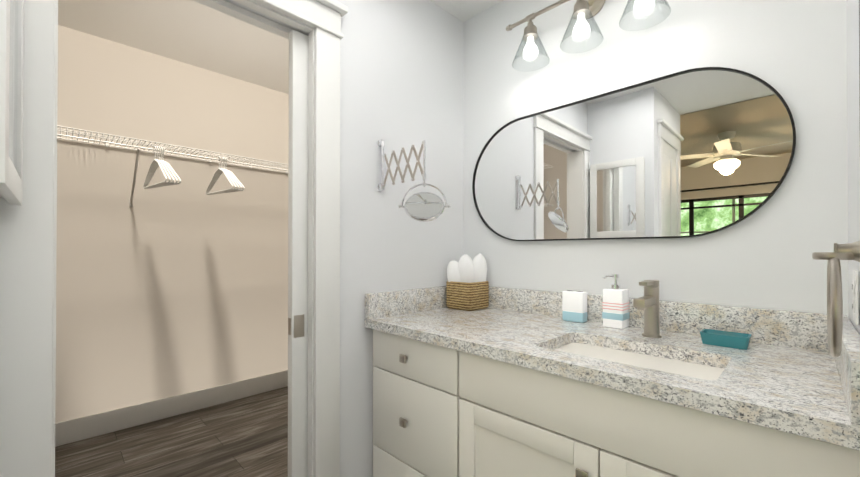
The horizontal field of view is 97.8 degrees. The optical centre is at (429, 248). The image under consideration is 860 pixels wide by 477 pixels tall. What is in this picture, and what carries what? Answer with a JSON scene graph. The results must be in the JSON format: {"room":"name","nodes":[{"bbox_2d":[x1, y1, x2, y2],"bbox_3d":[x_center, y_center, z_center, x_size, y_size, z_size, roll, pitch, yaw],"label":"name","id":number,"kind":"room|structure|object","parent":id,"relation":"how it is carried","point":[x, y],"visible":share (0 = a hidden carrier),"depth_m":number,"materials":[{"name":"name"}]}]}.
{"room":"bathroom","nodes":[
{"label":"bathroom","id":0,"kind":"room"},
{"bbox_2d":[55,386,287,476],"bbox_3d":[-0.664,1.227,1.550,3.170,0.060,3.503,0,-1,-45],"label":"floor","id":1,"kind":"structure","parent":0,"point":[245,436],"depth_m":2.27,"materials":[{"name":"wood"}]},
{"bbox_2d":[365,286,859,476],"bbox_3d":[0.424,0.688,1.246,0.617,1.015,1.327,0,-1,-45],"label":"bathroom vanity","id":2,"kind":"object","parent":1,"relation":"on","point":[511,382],"visible":0.98,"depth_m":1.01,"materials":[{"name":"white wood"}]},
{"bbox_2d":[446,253,488,310],"bbox_3d":[0.177,0.153,1.780,0.152,0.260,0.154,0,-1,-45],"label":"basket","id":3,"kind":"object","parent":2,"relation":"on","point":[467,286],"visible":1,"depth_m":1.75,"materials":[{"name":"wicker"}]},
{"bbox_2d":[562,290,586,322],"bbox_3d":[0.559,0.223,1.447,0.046,0.116,0.082,0,-1,-45],"label":"toothbrush holder","id":4,"kind":"object","parent":2,"relation":"on","point":[574,306],"visible":1,"depth_m":1.43,"materials":[{"name":"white ceramic"}]},
{"bbox_2d":[602,274,629,328],"bbox_3d":[0.663,0.186,1.340,0.074,0.188,0.069,0,-1,-45],"label":"soap dispenser","id":5,"kind":"object","parent":2,"relation":"on","point":[615,308],"visible":1,"depth_m":1.32,"materials":[{"name":"white ceramic"}]},
{"bbox_2d":[633,280,661,337],"bbox_3d":[0.671,0.190,1.159,0.155,0.177,0.054,0,-1,-45],"label":"faucet","id":6,"kind":"object","parent":2,"relation":"on","point":[648,302],"visible":1,"depth_m":1.17,"materials":[{"name":"silver metal"}]},
{"bbox_2d":[700,329,751,349],"bbox_3d":[0.851,0.262,1.080,0.072,0.034,0.112,0,-1,-45],"label":"soap dish","id":7,"kind":"object","parent":2,"relation":"on","point":[735,340],"visible":1,"depth_m":1.06,"materials":[{"name":"teal ceramic"}]},
{"bbox_2d":[55,25,288,422],"bbox_3d":[-1.641,-0.128,2.987,2.540,2.670,0.100,0,-1,-45],"label":"wall","id":8,"kind":"structure","parent":0,"point":[171,290],"depth_m":2.64,"materials":[{"name":"beige paint"}]},
{"bbox_2d":[55,370,287,446],"bbox_3d":[-1.599,1.137,2.937,2.340,0.140,0.018,0,-1,-45],"label":"baseboard","id":9,"kind":"structure","parent":8,"relation":"attached to","point":[78,429],"depth_m":2.63,"materials":[{"name":"white wood"}]},
{"bbox_2d":[57,125,287,206],"bbox_3d":[-1.494,-0.479,2.842,2.330,0.401,0.321,0,-1,-45],"label":"wire closet shelf","id":10,"kind":"object","parent":8,"relation":"attached to","point":[152,145],"visible":0.67,"depth_m":2.47,"materials":[{"name":"white metal"}]},
{"bbox_2d":[143,146,180,188],"bbox_3d":[-1.720,-0.522,2.404,0.137,0.253,0.417,0,-1,-45],"label":"hangers","id":11,"kind":"object","parent":10,"relation":"hanging from","point":[158,160],"visible":1,"depth_m":2.37,"materials":[{"name":"white plastic"}]},
{"bbox_2d":[206,156,244,194],"bbox_3d":[-1.458,-0.520,2.665,0.137,0.253,0.417,0,-1,-45],"label":"hangers","id":12,"kind":"object","parent":10,"relation":"hanging from","point":[231,176],"visible":1,"depth_m":2.63,"materials":[{"name":"white plastic"}]},
{"bbox_2d":[58,0,288,93],"bbox_3d":[-0.986,-1.417,2.339,2.540,0.100,1.956,0,-1,-45],"label":"ceiling","id":13,"kind":"structure","parent":0,"point":[193,33],"depth_m":2.40,"materials":[{"name":"white paint"}]},
{"bbox_2d":[225,0,463,476],"bbox_3d":[-0.182,-0.137,1.671,2.330,2.670,0.115,0,-1,-45],"label":"wall","id":14,"kind":"structure","parent":0,"point":[401,74],"depth_m":1.59,"materials":[{"name":"white paint"}]},
{"bbox_2d":[0,0,347,476],"bbox_3d":[-0.686,0.142,1.149,0.894,2.105,0.177,0,-1,-45],"label":"door frame","id":15,"kind":"structure","parent":14,"relation":"attached to","point":[28,237],"depth_m":0.87,"materials":[{"name":"white wood"}]},
{"bbox_2d":[288,30,308,476],"bbox_3d":[-0.256,0.201,1.595,0.702,1.969,0.036,0,-1,-45],"label":"pocket door","id":16,"kind":"structure","parent":14,"relation":"in","point":[298,268],"depth_m":1.35,"materials":[{"name":"white wood"}]},
{"bbox_2d":[377,139,449,221],"bbox_3d":[-0.089,-0.274,1.444,0.136,0.360,0.335,0,-1,-45],"label":"mirror","id":17,"kind":"object","parent":14,"relation":"attached to","point":[424,206],"visible":1,"depth_m":1.39,"materials":[{"name":"silver metal"}]},
{"bbox_2d":[430,0,502,22],"bbox_3d":[-0.205,-1.331,0.634,2.401,0.295,1.335,0,-1,-45],"label":"ceiling","id":18,"kind":"structure","parent":0,"point":[463,11],"depth_m":1.82,"materials":[{"name":"white paint"}]},
{"bbox_2d":[463,0,848,317],"bbox_3d":[0.674,-0.138,1.513,0.100,2.670,1.548,0,-1,-45],"label":"wall","id":19,"kind":"structure","parent":0,"point":[793,53],"depth_m":1.25,"materials":[{"name":"white paint"}]},
{"bbox_2d":[506,0,569,71],"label":"sconce","id":20,"kind":"object","parent":19,"relation":"attached to","point":[530,51],"depth_m":1.56,"materials":[{"name":"glass"}]},
{"bbox_2d":[561,0,604,53],"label":"sconce","id":21,"kind":"object","parent":19,"relation":"attached to","point":[585,11],"depth_m":1.41,"materials":[{"name":"glass"}]},
{"bbox_2d":[472,67,795,240],"bbox_3d":[0.628,-0.311,1.473,0.020,0.556,1.160,0,-1,-45],"label":"oval mirror","id":22,"kind":"object","parent":19,"relation":"attached to","point":[695,152],"visible":0.96,"depth_m":1.33,"materials":[{"name":"black metal"}]},
{"bbox_2d":[619,0,670,30],"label":"sconce","id":23,"kind":"object","parent":19,"relation":"attached to","point":[641,7],"depth_m":1.26,"materials":[{"name":"glass"}]},
{"bbox_2d":[846,0,859,334],"bbox_3d":[0.300,-0.147,0.117,2.400,2.670,0.100,0,-1,-45],"label":"wall","id":24,"kind":"structure","parent":0,"point":[853,119],"depth_m":0.88,"materials":[{"name":"white paint"}]},
{"bbox_2d":[812,241,859,356],"bbox_3d":[0.617,0.067,0.555,0.153,0.191,0.071,0,-1,-45],"label":"towel ring","id":25,"kind":"object","parent":24,"relation":"attached to","point":[848,251],"visible":1,"depth_m":0.53,"materials":[{"name":"silver metal"}]},
{"bbox_2d":[852,270,858,324],"bbox_3d":[0.927,0.105,0.818,0.070,0.115,0.007,0,-1,-45],"label":"electrical outlet plate","id":26,"kind":"object","parent":24,"relation":"attached to","point":[855,299],"visible":1,"depth_m":0.80,"materials":[{"name":"white plastic"}]},
{"bbox_2d":[859,0,859,107],"bbox_3d":[0.488,-0.368,0.397,0.330,0.485,0.024,0,-1,-45],"label":"picture frame","id":27,"kind":"object","parent":24,"relation":"attached to","point":[859,53],"visible":1,"depth_m":0.52,"materials":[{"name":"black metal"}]},
{"bbox_3d":[-1.111,-0.145,0.407,0.810,2.670,0.595,0,-1,-45],"label":"wall","id":28,"kind":"structure","parent":0,"visible":0},
{"bbox_2d":[0,0,23,205],"bbox_3d":[-0.775,-0.388,0.676,0.040,0.586,0.388,0,-1,-45],"label":"picture frame","id":29,"kind":"object","parent":28,"relation":"attached to","point":[11,88],"visible":0.96,"depth_m":0.68,"materials":[{"name":"white wood"}]}
]}

